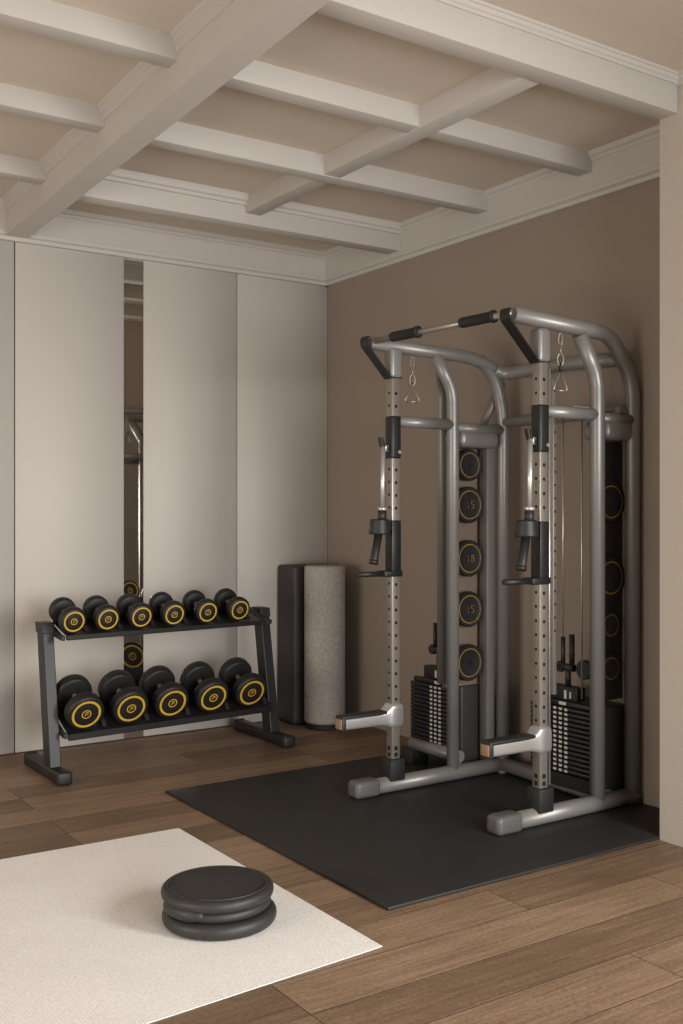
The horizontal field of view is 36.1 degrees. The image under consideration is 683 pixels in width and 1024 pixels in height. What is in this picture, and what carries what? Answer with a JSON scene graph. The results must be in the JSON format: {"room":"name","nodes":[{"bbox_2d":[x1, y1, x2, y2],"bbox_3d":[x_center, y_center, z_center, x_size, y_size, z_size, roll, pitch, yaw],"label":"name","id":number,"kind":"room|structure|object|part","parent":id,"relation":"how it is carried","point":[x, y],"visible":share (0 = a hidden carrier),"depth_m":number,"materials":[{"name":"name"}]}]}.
{"room":"gym","nodes":[
{"label":"gym","id":0,"kind":"room"},
{"bbox_2d":[0,240,327,754],"bbox_3d":[-2.931,-0.175,4.934,7.050,2.950,0.150,0,0,-34],"label":"wall","id":1,"kind":"structure","parent":0,"point":[235,366],"depth_m":6.09,"materials":[{"name":"paint"}]},
{"bbox_2d":[124,258,142,738],"bbox_3d":[-1.197,-0.079,6.024,0.118,2.746,0.016,0,0,-34],"label":"wall mirror","id":2,"kind":"object","parent":1,"relation":"attached to","point":[133,268],"visible":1,"depth_m":6.02,"materials":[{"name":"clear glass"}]},
{"bbox_2d":[0,198,328,286],"bbox_3d":[-2.928,-1.550,4.795,6.900,0.200,0.084,0,0,-34],"label":"trim","id":3,"kind":"structure","parent":1,"relation":"attached to","point":[74,230],"depth_m":6.10,"materials":[{"name":"paint"}]},
{"bbox_2d":[1,0,329,237],"bbox_3d":[-0.561,-1.600,3.740,0.190,0.260,4.437,0,0,-32],"label":"ceiling beam","id":4,"kind":"structure","parent":1,"relation":"attached to","point":[218,39],"depth_m":3.85,"materials":[{"name":"paint"}]},
{"bbox_2d":[0,719,682,1023],"bbox_3d":[-0.346,1.350,1.096,7.050,0.100,9.405,0,0,-34],"label":"floor","id":5,"kind":"structure","parent":0,"point":[598,939],"depth_m":3.43,"materials":[{"name":"brown wood"}]},
{"bbox_2d":[24,606,294,785],"bbox_3d":[-0.963,0.911,5.622,1.418,0.775,0.607,0,0,-38],"label":"dumbbell rack","id":6,"kind":"object","parent":5,"relation":"on","point":[48,765],"visible":0.73,"depth_m":5.38,"materials":[{"name":"black metal"}]},
{"bbox_2d":[49,597,85,633],"bbox_3d":[-1.352,0.508,5.172,0.134,0.170,0.223,0,0,-33],"label":"dumbbell","id":7,"kind":"object","parent":6,"relation":"on","point":[71,619],"visible":1,"depth_m":5.11,"materials":[{"name":"rubber"}]},
{"bbox_2d":[56,674,103,729],"bbox_3d":[-1.301,0.938,5.188,0.191,0.255,0.285,0,0,-33],"label":"dumbbell","id":8,"kind":"object","parent":6,"relation":"on","point":[83,709],"visible":0.98,"depth_m":5.12,"materials":[{"name":"rubber"}]},
{"bbox_2d":[82,595,119,630],"bbox_3d":[-1.212,0.508,5.286,0.134,0.170,0.223,0,0,-33],"label":"dumbbell","id":9,"kind":"object","parent":6,"relation":"on","point":[104,616],"visible":0.98,"depth_m":5.22,"materials":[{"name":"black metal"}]},
{"bbox_2d":[98,670,147,723],"bbox_3d":[-1.113,0.938,5.341,0.191,0.255,0.285,0,0,-33],"label":"dumbbell","id":10,"kind":"object","parent":6,"relation":"on","point":[128,703],"visible":1,"depth_m":5.27,"materials":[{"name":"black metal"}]},
{"bbox_2d":[116,593,152,627],"bbox_3d":[-1.067,0.508,5.403,0.134,0.170,0.223,0,0,-33],"label":"dumbbell","id":11,"kind":"object","parent":6,"relation":"on","point":[138,614],"visible":0.98,"depth_m":5.34,"materials":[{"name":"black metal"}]},
{"bbox_2d":[53,610,260,640],"bbox_3d":[-0.947,0.574,5.536,1.136,0.100,0.324,0,0,-34],"label":"tray","id":12,"kind":"object","parent":6,"relation":"on","point":[90,631],"depth_m":5.43,"materials":[{"name":"black metal"}]},
{"bbox_2d":[139,665,188,717],"bbox_3d":[-0.930,0.938,5.490,0.191,0.255,0.285,0,0,-33],"label":"dumbbell","id":13,"kind":"object","parent":6,"relation":"on","point":[169,698],"visible":0.97,"depth_m":5.42,"materials":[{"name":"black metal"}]},
{"bbox_2d":[58,690,271,740],"bbox_3d":[-0.922,1.030,5.548,1.191,0.154,0.367,0,0,-34],"label":"tray","id":14,"kind":"object","parent":6,"relation":"on","point":[107,725],"depth_m":5.41,"materials":[{"name":"black metal"}]},
{"bbox_2d":[148,592,184,625],"bbox_3d":[-0.920,0.508,5.523,0.134,0.170,0.223,0,0,-33],"label":"dumbbell","id":15,"kind":"object","parent":6,"relation":"on","point":[171,612],"visible":0.99,"depth_m":5.46,"materials":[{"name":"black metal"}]},
{"bbox_2d":[182,590,217,622],"bbox_3d":[-0.763,0.508,5.651,0.134,0.170,0.223,0,0,-33],"label":"dumbbell","id":16,"kind":"object","parent":6,"relation":"on","point":[205,610],"visible":1,"depth_m":5.59,"materials":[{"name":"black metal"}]},
{"bbox_2d":[180,661,228,711],"bbox_3d":[-0.740,0.938,5.645,0.191,0.255,0.285,0,0,-33],"label":"dumbbell","id":17,"kind":"object","parent":6,"relation":"on","point":[209,692],"visible":0.95,"depth_m":5.58,"materials":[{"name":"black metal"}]},
{"bbox_2d":[214,588,249,620],"bbox_3d":[-0.605,0.508,5.779,0.134,0.170,0.223,0,0,-33],"label":"dumbbell","id":18,"kind":"object","parent":6,"relation":"on","point":[237,608],"visible":0.94,"depth_m":5.71,"materials":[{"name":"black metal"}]},
{"bbox_2d":[218,657,265,706],"bbox_3d":[-0.549,0.938,5.800,0.191,0.255,0.285,0,0,-33],"label":"dumbbell","id":19,"kind":"object","parent":6,"relation":"on","point":[248,688],"visible":0.97,"depth_m":5.73,"materials":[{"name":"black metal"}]},
{"bbox_2d":[0,828,381,1023],"bbox_3d":[-1.260,1.298,2.991,2.452,0.002,1.620,0,0,-34],"label":"rug","id":20,"kind":"object","parent":5,"relation":"on","point":[84,937],"visible":0.8,"depth_m":3.15,"materials":[{"name":"beige carpet"}]},
{"bbox_2d":[162,899,276,940],"bbox_3d":[-0.387,1.272,3.332,0.362,0.048,0.362,0,0,-34],"label":"pad","id":21,"kind":"object","parent":20,"relation":"on","point":[253,925],"visible":0.52,"depth_m":3.18,"materials":[{"name":"black rubber"}]},
{"bbox_2d":[161,865,273,923],"bbox_3d":[-0.396,1.211,3.334,0.360,0.074,0.356,0,0,-34],"label":"pad","id":22,"kind":"object","parent":21,"relation":"on","point":[217,894],"visible":1,"depth_m":3.24,"materials":[{"name":"black"}]},
{"bbox_3d":[-0.394,1.181,3.335,0.300,0.005,0.300,0,0,-34],"label":"lid","id":23,"kind":"part","parent":22,"relation":"part of","materials":[{"name":"black"}]},
{"bbox_2d":[278,563,337,724],"bbox_3d":[-0.200,0.813,6.554,0.354,0.970,0.205,0,0,-34],"label":"mat","id":24,"kind":"object","parent":5,"relation":"on","point":[290,576],"visible":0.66,"depth_m":6.40,"materials":[{"name":"grey plastic"}]},
{"bbox_2d":[304,565,344,730],"bbox_3d":[-0.101,0.811,6.341,0.246,0.976,0.246,0,0,-34],"label":"roll","id":25,"kind":"object","parent":5,"relation":"on","point":[324,585],"visible":0.88,"depth_m":6.23,"materials":[{"name":"grey fabric"}]},
{"bbox_2d":[166,753,659,910],"bbox_3d":[0.359,1.294,4.597,1.663,0.012,1.730,0,0,-34],"label":"mat","id":26,"kind":"object","parent":5,"relation":"on","point":[400,848],"visible":0.69,"depth_m":4.25,"materials":[{"name":"rubber"}]},
{"bbox_2d":[335,306,642,835],"bbox_3d":[0.540,0.227,4.829,1.097,2.119,1.252,0,0,-34],"label":"power rack","id":27,"kind":"object","parent":26,"relation":"on","point":[588,748],"depth_m":4.71,"materials":[{"name":"silver metal"}]},
{"bbox_3d":[-0.012,0.945,4.670,0.006,0.046,0.050,0,0,-34],"label":"plate","id":28,"kind":"part","parent":27,"relation":"part of","materials":[{"name":"brown wood"}]},
{"bbox_3d":[0.132,0.936,4.767,0.324,0.112,0.072,0,0,-34],"label":"safety arm","id":29,"kind":"part","parent":27,"relation":"part of","materials":[{"name":"silver metal"}]},
{"bbox_3d":[0.157,0.163,4.763,0.043,0.156,0.080,0,0,44],"label":"handle","id":30,"kind":"part","parent":27,"relation":"part of","materials":[{"name":"black plastic"}]},
{"bbox_3d":[0.186,0.018,4.796,0.041,0.074,0.040,0,0,-34],"label":"rod","id":31,"kind":"part","parent":27,"relation":"part of","materials":[{"name":"black plastic"}]},
{"bbox_3d":[0.189,-0.145,4.798,0.027,0.310,0.021,0,0,-34],"label":"slide rod","id":32,"kind":"part","parent":27,"relation":"part of","materials":[{"name":"silver metal"}]},
{"bbox_3d":[0.331,-0.619,4.901,0.073,0.220,0.026,0,0,-4],"label":"pull handle","id":33,"kind":"part","parent":27,"relation":"part of","materials":[{"name":"silver metal"}]},
{"bbox_3d":[0.331,-0.556,4.901,0.073,0.090,0.007,0,0,-4],"label":"triangle frame","id":34,"kind":"part","parent":27,"relation":"part of","materials":[{"name":"silver metal"}]},
{"bbox_3d":[0.473,0.862,5.327,0.036,0.023,0.308,0,0,-34],"label":"weight plate","id":35,"kind":"part","parent":27,"relation":"part of","materials":[{"name":"black metal"}]},
{"bbox_3d":[0.468,0.702,5.366,0.024,0.052,0.052,0,0,-34],"label":"knob","id":36,"kind":"part","parent":27,"relation":"part of","materials":[{"name":"black plastic"}]},
{"bbox_3d":[0.478,0.639,5.362,0.020,0.145,0.020,0,0,-34],"label":"selector stem","id":37,"kind":"part","parent":27,"relation":"part of","materials":[{"name":"black plastic"}]},
{"bbox_3d":[0.472,0.886,5.326,0.040,0.017,0.352,0,0,-34],"label":"weight plate","id":38,"kind":"part","parent":27,"relation":"part of","materials":[{"name":"black metal"}]},
{"bbox_3d":[0.472,0.907,5.326,0.040,0.017,0.352,0,0,-34],"label":"weight plate","id":39,"kind":"part","parent":27,"relation":"part of","materials":[{"name":"black metal"}]},
{"bbox_3d":[0.472,0.928,5.326,0.040,0.017,0.352,0,0,-34],"label":"weight plate","id":40,"kind":"part","parent":27,"relation":"part of","materials":[{"name":"black metal"}]},
{"bbox_3d":[0.472,0.950,5.326,0.040,0.017,0.352,0,0,-34],"label":"weight plate","id":41,"kind":"part","parent":27,"relation":"part of","materials":[{"name":"black metal"}]},
{"bbox_3d":[0.472,0.971,5.326,0.040,0.017,0.352,0,0,-34],"label":"weight plate","id":42,"kind":"part","parent":27,"relation":"part of","materials":[{"name":"black metal"}]},
{"bbox_3d":[0.472,0.992,5.326,0.040,0.017,0.352,0,0,-34],"label":"weight plate","id":43,"kind":"part","parent":27,"relation":"part of","materials":[{"name":"black metal"}]},
{"bbox_3d":[0.472,1.013,5.326,0.040,0.017,0.352,0,0,-34],"label":"weight plate","id":44,"kind":"part","parent":27,"relation":"part of","materials":[{"name":"black metal"}]},
{"bbox_3d":[0.472,1.034,5.326,0.040,0.017,0.352,0,0,-34],"label":"weight plate","id":45,"kind":"part","parent":27,"relation":"part of","materials":[{"name":"black metal"}]},
{"bbox_3d":[0.472,1.056,5.326,0.040,0.017,0.352,0,0,-34],"label":"weight plate","id":46,"kind":"part","parent":27,"relation":"part of","materials":[{"name":"black metal"}]},
{"bbox_3d":[0.472,1.077,5.326,0.040,0.017,0.352,0,0,-34],"label":"weight plate","id":47,"kind":"part","parent":27,"relation":"part of","materials":[{"name":"black metal"}]},
{"bbox_3d":[0.472,1.098,5.326,0.040,0.017,0.352,0,0,-34],"label":"weight plate","id":48,"kind":"part","parent":27,"relation":"part of","materials":[{"name":"black metal"}]},
{"bbox_3d":[0.472,1.119,5.326,0.040,0.017,0.352,0,0,-34],"label":"weight plate","id":49,"kind":"part","parent":27,"relation":"part of","materials":[{"name":"black metal"}]},
{"bbox_3d":[0.472,1.140,5.326,0.040,0.017,0.352,0,0,-34],"label":"weight plate","id":50,"kind":"part","parent":27,"relation":"part of","materials":[{"name":"black metal"}]},
{"bbox_3d":[0.472,1.161,5.326,0.040,0.017,0.352,0,0,-34],"label":"weight plate","id":51,"kind":"part","parent":27,"relation":"part of","materials":[{"name":"black metal"}]},
{"bbox_3d":[0.621,0.265,5.219,0.300,1.190,0.008,0,0,-34],"label":"backing panel","id":52,"kind":"part","parent":27,"relation":"part of","materials":[{"name":"brown"}]},
{"bbox_2d":[459,449,481,480],"bbox_3d":[0.614,-0.230,5.173,0.156,0.156,0.060,0,0,-34],"label":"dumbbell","id":53,"kind":"object","parent":27,"relation":"attached to","point":[470,465],"visible":0.94,"depth_m":5.15,"materials":[{"name":"black rubber"}]},
{"bbox_2d":[459,540,482,576],"bbox_3d":[0.614,0.228,5.172,0.180,0.180,0.061,0,0,-34],"label":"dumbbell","id":54,"kind":"object","parent":27,"relation":"attached to","point":[470,552],"visible":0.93,"depth_m":5.15,"materials":[{"name":"black rubber"}]},
{"bbox_2d":[459,644,482,680],"bbox_3d":[0.614,0.740,5.173,0.180,0.180,0.060,0,0,-34],"label":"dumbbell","id":55,"kind":"object","parent":27,"relation":"attached to","point":[470,656],"visible":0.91,"depth_m":5.15,"materials":[{"name":"black rubber"}]},
{"bbox_2d":[459,487,482,522],"bbox_3d":[0.614,-0.035,5.172,0.180,0.180,0.061,0,0,-34],"label":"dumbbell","id":56,"kind":"object","parent":27,"relation":"attached to","point":[470,499],"visible":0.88,"depth_m":5.15,"materials":[{"name":"black rubber"}]},
{"bbox_2d":[459,591,482,626],"bbox_3d":[0.614,0.478,5.172,0.176,0.176,0.061,0,0,-34],"label":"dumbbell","id":57,"kind":"object","parent":27,"relation":"attached to","point":[470,603],"visible":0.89,"depth_m":5.15,"materials":[{"name":"black rubber"}]},
{"bbox_3d":[0.569,0.945,4.157,0.006,0.046,0.050,0,0,-34],"label":"plate","id":58,"kind":"part","parent":27,"relation":"part of","materials":[{"name":"brown wood"}]},
{"bbox_3d":[0.724,0.434,5.220,0.048,1.668,0.060,0,0,-34],"label":"storage post","id":59,"kind":"part","parent":27,"relation":"part of","materials":[{"name":"silver metal"}]},
{"bbox_3d":[0.713,0.936,4.253,0.324,0.112,0.072,0,0,-34],"label":"safety arm","id":60,"kind":"part","parent":27,"relation":"part of","materials":[{"name":"silver metal"}]},
{"bbox_3d":[0.738,0.163,4.250,0.043,0.156,0.080,0,0,44],"label":"handle","id":61,"kind":"part","parent":27,"relation":"part of","materials":[{"name":"black plastic"}]},
{"bbox_3d":[0.766,0.018,4.283,0.041,0.074,0.040,0,0,-34],"label":"rod","id":62,"kind":"part","parent":27,"relation":"part of","materials":[{"name":"black plastic"}]},
{"bbox_3d":[0.770,-0.145,4.285,0.027,0.310,0.021,0,0,-34],"label":"slide rod","id":63,"kind":"part","parent":27,"relation":"part of","materials":[{"name":"silver metal"}]},
{"bbox_3d":[0.929,0.110,4.604,0.020,1.380,0.025,0,0,-34],"label":"guide rail","id":64,"kind":"part","parent":27,"relation":"part of","materials":[{"name":"silver metal"}]},
{"bbox_3d":[0.916,-0.627,4.390,0.061,0.248,0.025,0,0,-15],"label":"pull handle","id":65,"kind":"part","parent":27,"relation":"part of","materials":[{"name":"silver metal"}]},
{"bbox_3d":[1.001,0.886,4.736,0.040,0.017,0.382,0,0,-34],"label":"weight plate","id":66,"kind":"part","parent":27,"relation":"part of","materials":[{"name":"black metal"}]},
{"bbox_3d":[1.001,0.907,4.736,0.040,0.017,0.382,0,0,-34],"label":"weight plate","id":67,"kind":"part","parent":27,"relation":"part of","materials":[{"name":"black metal"}]},
{"bbox_3d":[1.001,0.928,4.736,0.040,0.017,0.382,0,0,-34],"label":"weight plate","id":68,"kind":"part","parent":27,"relation":"part of","materials":[{"name":"black metal"}]},
{"bbox_3d":[1.001,0.950,4.736,0.040,0.017,0.382,0,0,-34],"label":"weight plate","id":69,"kind":"part","parent":27,"relation":"part of","materials":[{"name":"black metal"}]},
{"bbox_3d":[1.001,0.971,4.736,0.040,0.017,0.382,0,0,-34],"label":"weight plate","id":70,"kind":"part","parent":27,"relation":"part of","materials":[{"name":"black metal"}]},
{"bbox_3d":[1.001,0.992,4.736,0.040,0.017,0.382,0,0,-34],"label":"weight plate","id":71,"kind":"part","parent":27,"relation":"part of","materials":[{"name":"black metal"}]},
{"bbox_3d":[1.001,1.119,4.736,0.040,0.017,0.382,0,0,-34],"label":"weight plate","id":72,"kind":"part","parent":27,"relation":"part of","materials":[{"name":"black metal"}]},
{"bbox_3d":[1.001,1.140,4.736,0.040,0.017,0.382,0,0,-34],"label":"weight plate","id":73,"kind":"part","parent":27,"relation":"part of","materials":[{"name":"black metal"}]},
{"bbox_3d":[1.001,1.161,4.736,0.040,0.017,0.382,0,0,-34],"label":"weight plate","id":74,"kind":"part","parent":27,"relation":"part of","materials":[{"name":"black metal"}]},
{"bbox_3d":[0.998,0.702,4.776,0.024,0.052,0.052,0,0,-34],"label":"knob","id":75,"kind":"part","parent":27,"relation":"part of","materials":[{"name":"black plastic"}]},
{"bbox_3d":[0.916,-0.549,4.390,0.063,0.090,0.007,0,0,1],"label":"triangle frame","id":76,"kind":"part","parent":27,"relation":"part of","materials":[{"name":"silver metal"}]},
{"bbox_3d":[1.008,0.639,4.772,0.020,0.145,0.020,0,0,-34],"label":"selector stem","id":77,"kind":"part","parent":27,"relation":"part of","materials":[{"name":"black plastic"}]},
{"bbox_3d":[1.026,0.742,4.747,0.025,0.100,0.026,0,0,-34],"label":"selector stem","id":78,"kind":"part","parent":27,"relation":"part of","materials":[{"name":"black plastic"}]},
{"bbox_3d":[1.003,0.862,4.737,0.036,0.023,0.338,0,0,-34],"label":"weight plate","id":79,"kind":"part","parent":27,"relation":"part of","materials":[{"name":"black metal"}]},
{"bbox_3d":[1.001,1.098,4.736,0.040,0.017,0.382,0,0,-34],"label":"weight plate","id":80,"kind":"part","parent":27,"relation":"part of","materials":[{"name":"black metal"}]},
{"bbox_3d":[1.008,1.210,4.741,0.035,0.060,0.362,0,0,-34],"label":"stack seat","id":81,"kind":"part","parent":27,"relation":"part of","materials":[{"name":"black metal"}]},
{"bbox_3d":[1.001,1.077,4.736,0.040,0.017,0.382,0,0,-34],"label":"weight plate","id":82,"kind":"part","parent":27,"relation":"part of","materials":[{"name":"black metal"}]},
{"bbox_3d":[1.001,1.013,4.736,0.040,0.017,0.382,0,0,-34],"label":"weight plate","id":83,"kind":"part","parent":27,"relation":"part of","materials":[{"name":"black metal"}]},
{"bbox_3d":[1.001,1.034,4.736,0.040,0.017,0.382,0,0,-34],"label":"weight plate","id":84,"kind":"part","parent":27,"relation":"part of","materials":[{"name":"black metal"}]},
{"bbox_3d":[1.001,1.056,4.736,0.040,0.017,0.382,0,0,-34],"label":"weight plate","id":85,"kind":"part","parent":27,"relation":"part of","materials":[{"name":"black metal"}]},
{"bbox_3d":[1.013,-0.445,4.637,0.260,0.014,0.280,0,0,-34],"label":"mounting plate","id":86,"kind":"part","parent":27,"relation":"part of","materials":[{"name":"silver metal"}]},
{"bbox_3d":[1.038,0.632,4.727,0.024,0.160,0.025,0,0,-34],"label":"selector stem","id":87,"kind":"part","parent":27,"relation":"part of","materials":[{"name":"black plastic"}]},
{"bbox_3d":[1.066,0.195,4.651,0.008,1.270,0.008,0,0,-34],"label":"guide rod","id":88,"kind":"part","parent":27,"relation":"part of","materials":[{"name":"silver metal"}]},
{"bbox_2d":[605,611,619,638],"bbox_3d":[1.178,0.500,4.645,0.120,0.120,0.046,0,0,-34],"label":"weight plate","id":89,"kind":"object","parent":27,"relation":"attached to","point":[612,621],"visible":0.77,"depth_m":4.63,"materials":[{"name":"black rubber"}]},
{"bbox_2d":[605,654,620,681],"bbox_3d":[1.178,0.690,4.645,0.124,0.124,0.046,0,0,-34],"label":"weight plate","id":90,"kind":"object","parent":27,"relation":"attached to","point":[612,663],"visible":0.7,"depth_m":4.63,"materials":[{"name":"black rubber"}]},
{"bbox_3d":[1.186,0.255,4.683,0.189,1.170,0.008,0,0,-34],"label":"backing panel","id":91,"kind":"part","parent":27,"relation":"part of","materials":[{"name":"black metal"}]},
{"bbox_2d":[605,557,623,598],"bbox_3d":[1.178,0.290,4.645,0.184,0.184,0.046,0,0,-34],"label":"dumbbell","id":92,"kind":"object","parent":27,"relation":"attached to","point":[614,570],"visible":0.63,"depth_m":4.63,"materials":[{"name":"black rubber"}]},
{"bbox_2d":[605,481,624,522],"bbox_3d":[1.178,-0.045,4.645,0.184,0.184,0.046,0,0,-34],"label":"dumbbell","id":93,"kind":"object","parent":27,"relation":"attached to","point":[614,495],"visible":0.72,"depth_m":4.63,"materials":[{"name":"black rubber"}]},
{"bbox_2d":[0,0,682,250],"bbox_3d":[-0.346,-1.725,1.096,7.050,0.150,9.405,0,0,-34],"label":"ceiling","id":94,"kind":"structure","parent":0,"point":[321,46],"depth_m":4.17,"materials":[{"name":"paint"}]},
{"bbox_2d":[0,154,45,184],"bbox_3d":[-3.391,-1.613,3.657,4.860,0.094,0.085,0,0,-34],"label":"trim","id":95,"kind":"structure","parent":94,"relation":"attached to","point":[11,167],"depth_m":4.90,"materials":[{"name":"paint"}]},
{"bbox_2d":[0,83,104,132],"bbox_3d":[-2.939,-1.613,2.985,4.860,0.094,0.085,0,0,-34],"label":"trim","id":96,"kind":"structure","parent":94,"relation":"attached to","point":[14,100],"depth_m":4.15,"materials":[{"name":"paint"}]},
{"bbox_2d":[0,0,177,67],"bbox_3d":[-2.523,-1.613,2.367,4.860,0.094,0.085,0,0,-34],"label":"trim","id":97,"kind":"structure","parent":94,"relation":"attached to","point":[46,18],"depth_m":3.47,"materials":[{"name":"paint"}]},
{"bbox_2d":[245,68,538,215],"bbox_3d":[0.112,-1.609,4.639,0.092,0.102,2.090,0,0,-34],"label":"trim","id":98,"kind":"structure","parent":94,"relation":"attached to","point":[492,86],"depth_m":4.40,"materials":[{"name":"paint"}]},
{"bbox_2d":[328,179,659,807],"bbox_3d":[0.825,-0.175,5.532,0.150,2.950,3.055,0,0,-34],"label":"wall","id":99,"kind":"structure","parent":0,"point":[597,261],"depth_m":5.36,"materials":[{"name":"brown paint"}]},
{"bbox_2d":[77,168,400,253],"bbox_3d":[-0.496,-1.581,5.534,1.960,0.158,0.185,0,0,-34],"label":"trim","id":100,"kind":"structure","parent":99,"relation":"attached to","point":[122,189],"depth_m":5.43,"materials":[{"name":"paint"}]},
{"bbox_2d":[148,121,487,213],"bbox_3d":[-0.070,-1.607,4.902,1.960,0.107,0.085,0,0,-34],"label":"trim","id":101,"kind":"structure","parent":99,"relation":"attached to","point":[182,137],"depth_m":4.80,"materials":[{"name":"paint"}]},
{"bbox_2d":[223,60,591,175],"bbox_3d":[0.327,-1.611,4.313,1.960,0.098,0.085,0,0,-34],"label":"trim","id":102,"kind":"structure","parent":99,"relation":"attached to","point":[260,78],"depth_m":4.18,"materials":[{"name":"paint"}]},
{"bbox_2d":[324,124,659,286],"bbox_3d":[0.682,-1.550,5.535,0.084,0.200,2.890,0,0,-34],"label":"trim","id":103,"kind":"structure","parent":99,"relation":"attached to","point":[631,161],"depth_m":5.22,"materials":[{"name":"paint"}]},
{"bbox_2d":[660,85,682,846],"bbox_3d":[3.171,-0.210,1.620,0.330,3.020,6.345,0,0,-34],"label":"wall","id":104,"kind":"structure","parent":0,"point":[671,127],"depth_m":4.11,"materials":[{"name":"beige paint"}]},
{"bbox_2d":[316,0,677,119],"bbox_3d":[0.557,-1.631,3.621,1.770,0.157,0.120,0,0,-34],"label":"ceiling beam","id":105,"kind":"structure","parent":104,"relation":"attached to","point":[477,31],"depth_m":3.63,"materials":[{"name":"paint"}]},
{"bbox_2d":[677,70,682,86],"bbox_3d":[3.046,-1.677,1.482,0.032,0.045,6.255,0,0,-34],"label":"trim","id":106,"kind":"structure","parent":104,"relation":"attached to","point":[680,73],"depth_m":4.06,"materials":[{"name":"paint"}]}
]}

